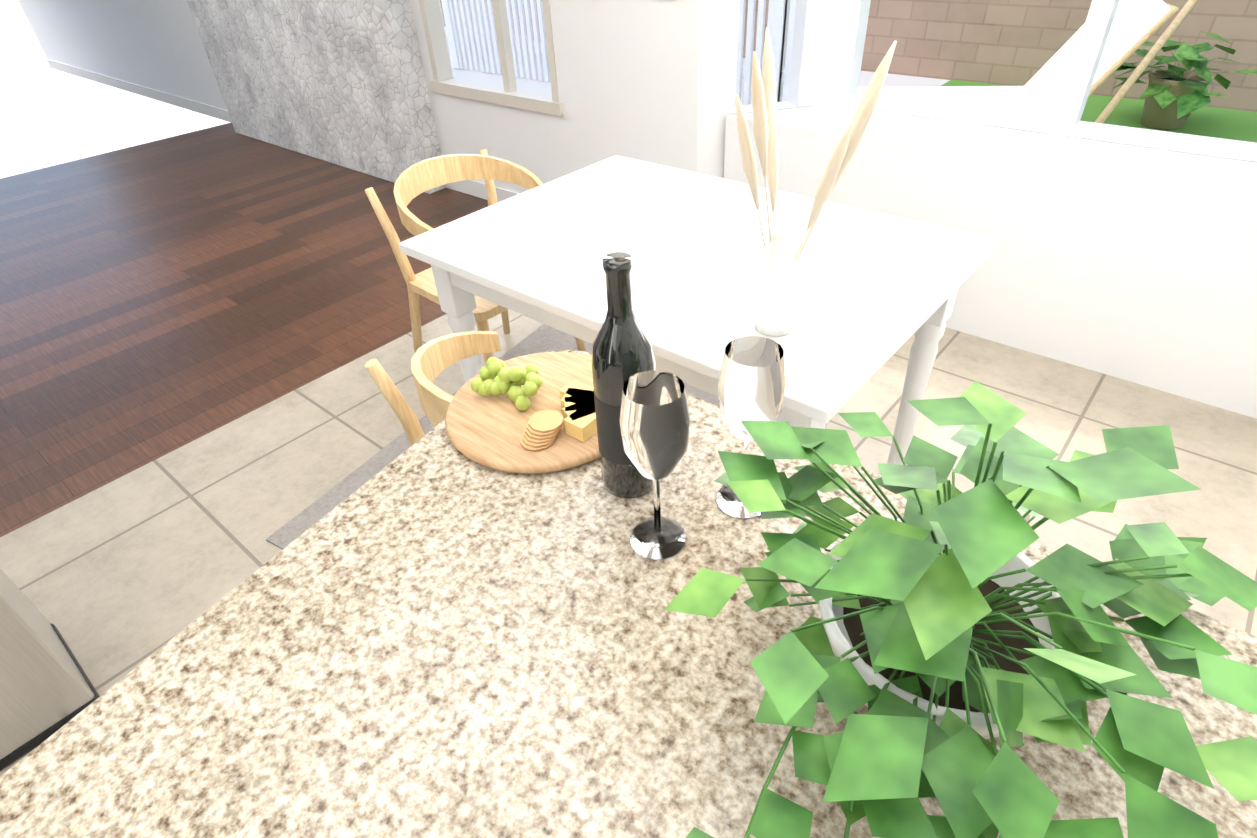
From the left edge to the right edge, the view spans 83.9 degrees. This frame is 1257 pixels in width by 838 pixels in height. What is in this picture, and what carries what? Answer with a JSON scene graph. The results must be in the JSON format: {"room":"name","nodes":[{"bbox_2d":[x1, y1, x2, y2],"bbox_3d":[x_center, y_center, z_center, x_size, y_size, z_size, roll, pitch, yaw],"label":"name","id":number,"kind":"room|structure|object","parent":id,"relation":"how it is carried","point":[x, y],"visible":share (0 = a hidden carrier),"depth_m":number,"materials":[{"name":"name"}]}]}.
{"room":"kitchen","nodes":[
{"label":"kitchen","id":0,"kind":"room"},
{"bbox_2d":[0,123,487,536],"bbox_3d":[-5.488,0.925,2.295,14.000,0.656,12.200,26,46,32],"label":"floor","id":1,"kind":"structure","parent":0,"point":[161,298],"depth_m":3.54,"materials":[{"name":"brown wood"}]},
{"bbox_2d":[187,0,445,193],"bbox_3d":[-2.364,-3.348,4.295,2.720,3.400,0.150,26,46,32],"label":"stone wall","id":2,"kind":"structure","parent":0,"point":[343,83],"depth_m":4.71,"materials":[{"name":"grey stone"}]},
{"bbox_2d":[18,0,851,193],"bbox_3d":[-1.944,-3.647,4.242,14.000,3.900,0.620,26,46,32],"label":"wall","id":3,"kind":"structure","parent":0,"point":[627,75],"depth_m":3.42,"materials":[{"name":"white paint"}]},
{"bbox_2d":[46,59,519,202],"bbox_3d":[-3.537,-2.691,6.238,10.140,0.100,0.012,26,46,32],"label":"baseboard","id":4,"kind":"structure","parent":3,"relation":"attached to","point":[474,188],"depth_m":6.79,"materials":[{"name":"white"}]},
{"bbox_2d":[419,0,562,115],"bbox_3d":[-0.768,-2.445,3.494,1.090,1.599,0.120,26,46,32],"label":"window","id":5,"kind":"structure","parent":3,"relation":"in","point":[509,93],"depth_m":3.87,"materials":[{"name":"beige"}]},
{"bbox_2d":[724,0,1256,418],"bbox_3d":[1.500,-1.321,2.437,2.400,2.100,0.500,26,46,32],"label":"wall","id":6,"kind":"structure","parent":3,"relation":"in","point":[1126,253],"depth_m":2.54,"materials":[{"name":"white paint"}]},
{"bbox_2d":[0,309,1256,775],"bbox_3d":[-1.280,1.767,0.344,4.080,0.003,9.500,26,46,32],"label":"floor","id":7,"kind":"structure","parent":0,"point":[118,579],"depth_m":2.31,"materials":[{"name":"beige tile"}]},
{"bbox_2d":[0,568,99,770],"bbox_3d":[-1.542,0.411,1.512,0.355,0.750,0.290,26,46,32],"label":"trash bin","id":8,"kind":"object","parent":7,"relation":"on","point":[47,689],"visible":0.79,"depth_m":1.60,"materials":[{"name":"metal"}]},
{"bbox_2d":[266,324,826,548],"bbox_3d":[-0.060,0.037,2.503,1.330,0.006,1.900,18,42,25],"label":"rug","id":9,"kind":"object","parent":7,"relation":"on","point":[543,338],"visible":0.14,"depth_m":2.42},
{"bbox_2d":[365,331,500,445],"bbox_3d":[-0.186,0.169,1.661,0.518,0.810,0.506,26,46,32],"label":"chair","id":10,"kind":"object","parent":9,"relation":"on","point":[432,360],"visible":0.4,"depth_m":1.50,"materials":[{"name":"brown wood"}]},
{"bbox_2d":[365,149,586,365],"bbox_3d":[-0.515,-0.498,2.554,0.506,0.810,0.518,26,46,32],"label":"chair","id":11,"kind":"object","parent":9,"relation":"on","point":[414,181],"visible":0.54,"depth_m":2.46,"materials":[{"name":"brown wood"}]},
{"bbox_2d":[399,155,998,464],"bbox_3d":[0.172,-0.165,2.096,1.300,0.780,0.920,26,46,32],"label":"dining table","id":12,"kind":"object","parent":9,"relation":"on","point":[880,289],"visible":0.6,"depth_m":1.77,"materials":[{"name":"white wood"}]},
{"bbox_2d":[735,27,896,335],"bbox_3d":[0.320,-0.401,1.297,0.243,0.549,0.130,18,42,26],"label":"vase","id":13,"kind":"object","parent":12,"relation":"on","point":[777,294],"visible":1,"depth_m":1.28,"materials":[{"name":"white ceramic"}]},
{"bbox_3d":[-0.888,1.902,-0.584,1.705,0.875,4.980,26,46,32],"label":"kitchen island","id":14,"kind":"object","parent":7,"relation":"on","visible":0},
{"bbox_2d":[0,350,1256,837],"bbox_3d":[-0.993,1.470,-0.759,1.995,0.043,5.060,26,46,32],"label":"island countertop","id":15,"kind":"structure","parent":14,"relation":"on","point":[434,632],"depth_m":0.70,"materials":[{"name":"stone"}]},
{"bbox_2d":[445,352,599,473],"bbox_3d":[-0.130,-0.040,1.054,0.300,0.069,0.300,26,46,32],"label":"board","id":16,"kind":"object","parent":15,"relation":"on","point":[534,413],"visible":0.96,"depth_m":1.03,"materials":[{"name":"brown wood"}]},
{"bbox_2d":[591,252,654,498],"bbox_3d":[-0.005,-0.045,0.845,0.077,0.320,0.077,26,46,32],"label":"wine bottle","id":17,"kind":"object","parent":15,"relation":"on","point":[622,351],"visible":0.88,"depth_m":0.80,"materials":[{"name":"black glass"}]},
{"bbox_2d":[619,370,689,558],"bbox_3d":[0.031,0.057,0.787,0.076,0.225,0.075,26,46,32],"label":"wine glass","id":18,"kind":"object","parent":15,"relation":"on","point":[654,419],"visible":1,"depth_m":0.74,"materials":[{"name":"white"}]},
{"bbox_2d":[717,336,785,517],"bbox_3d":[0.143,0.015,0.834,0.076,0.225,0.075,26,46,32],"label":"wine glass","id":19,"kind":"object","parent":15,"relation":"on","point":[752,383],"visible":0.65,"depth_m":0.78,"materials":[{"name":"white"}]},
{"bbox_2d":[664,381,1256,837],"bbox_3d":[0.284,0.145,0.568,0.472,0.328,0.685,26,46,32],"label":"potted plant","id":20,"kind":"object","parent":15,"relation":"on","point":[948,633],"visible":1,"depth_m":0.52,"materials":[{"name":"green plant"}]},
{"label":"outside","id":21,"kind":"structure","parent":0,"visible":0},
{"bbox_2d":[0,26,1256,142],"bbox_3d":[3.621,-3.886,7.364,25.000,0.005,11.400,26,46,32],"label":"ground","id":22,"kind":"structure","parent":21,"point":[1232,124],"depth_m":5.48,"materials":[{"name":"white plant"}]},
{"bbox_2d":[529,0,539,38],"bbox_3d":[-0.216,-5.075,7.901,2.500,1.560,0.250,26,46,32],"label":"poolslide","id":23,"kind":"object","parent":22,"relation":"on","point":[531,20],"depth_m":8.79,"materials":[{"name":"white"}]},
{"bbox_2d":[441,0,870,105],"bbox_3d":[-0.149,-3.601,6.171,4.720,1.320,0.100,26,46,32],"label":"fence","id":24,"kind":"object","parent":22,"relation":"on","point":[463,38],"visible":0.29,"depth_m":6.88,"materials":[{"name":"white"}]},
{"bbox_2d":[440,0,1256,111],"bbox_3d":[2.742,-4.098,5.958,25.000,2.130,0.260,26,46,32],"label":"wall","id":25,"kind":"structure","parent":22,"relation":"on","point":[1012,42],"depth_m":5.93,"materials":[{"name":"brown brick"}]},
{"bbox_2d":[857,0,1178,117],"bbox_3d":[2.206,-2.168,4.467,1.777,0.910,0.660,4,38,10],"label":"lounger","id":26,"kind":"object","parent":22,"relation":"on","point":[1136,25],"visible":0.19,"depth_m":4.32,"materials":[{"name":"white fabric"}]},
{"bbox_2d":[1094,0,1197,123],"bbox_3d":[3.138,-2.225,3.446,1.566,2.185,2.217,26,46,32],"label":"umbrella","id":27,"kind":"object","parent":22,"relation":"on","point":[1175,23],"visible":0.1,"depth_m":3.64,"materials":[{"name":"brown wood"}]},
{"bbox_2d":[1112,31,1256,129],"bbox_3d":[3.812,-2.319,4.806,0.938,0.594,0.848,26,46,32],"label":"planter","id":28,"kind":"object","parent":22,"relation":"on","point":[1175,96],"visible":0.98,"depth_m":4.79,"materials":[{"name":"plant"}]}
]}

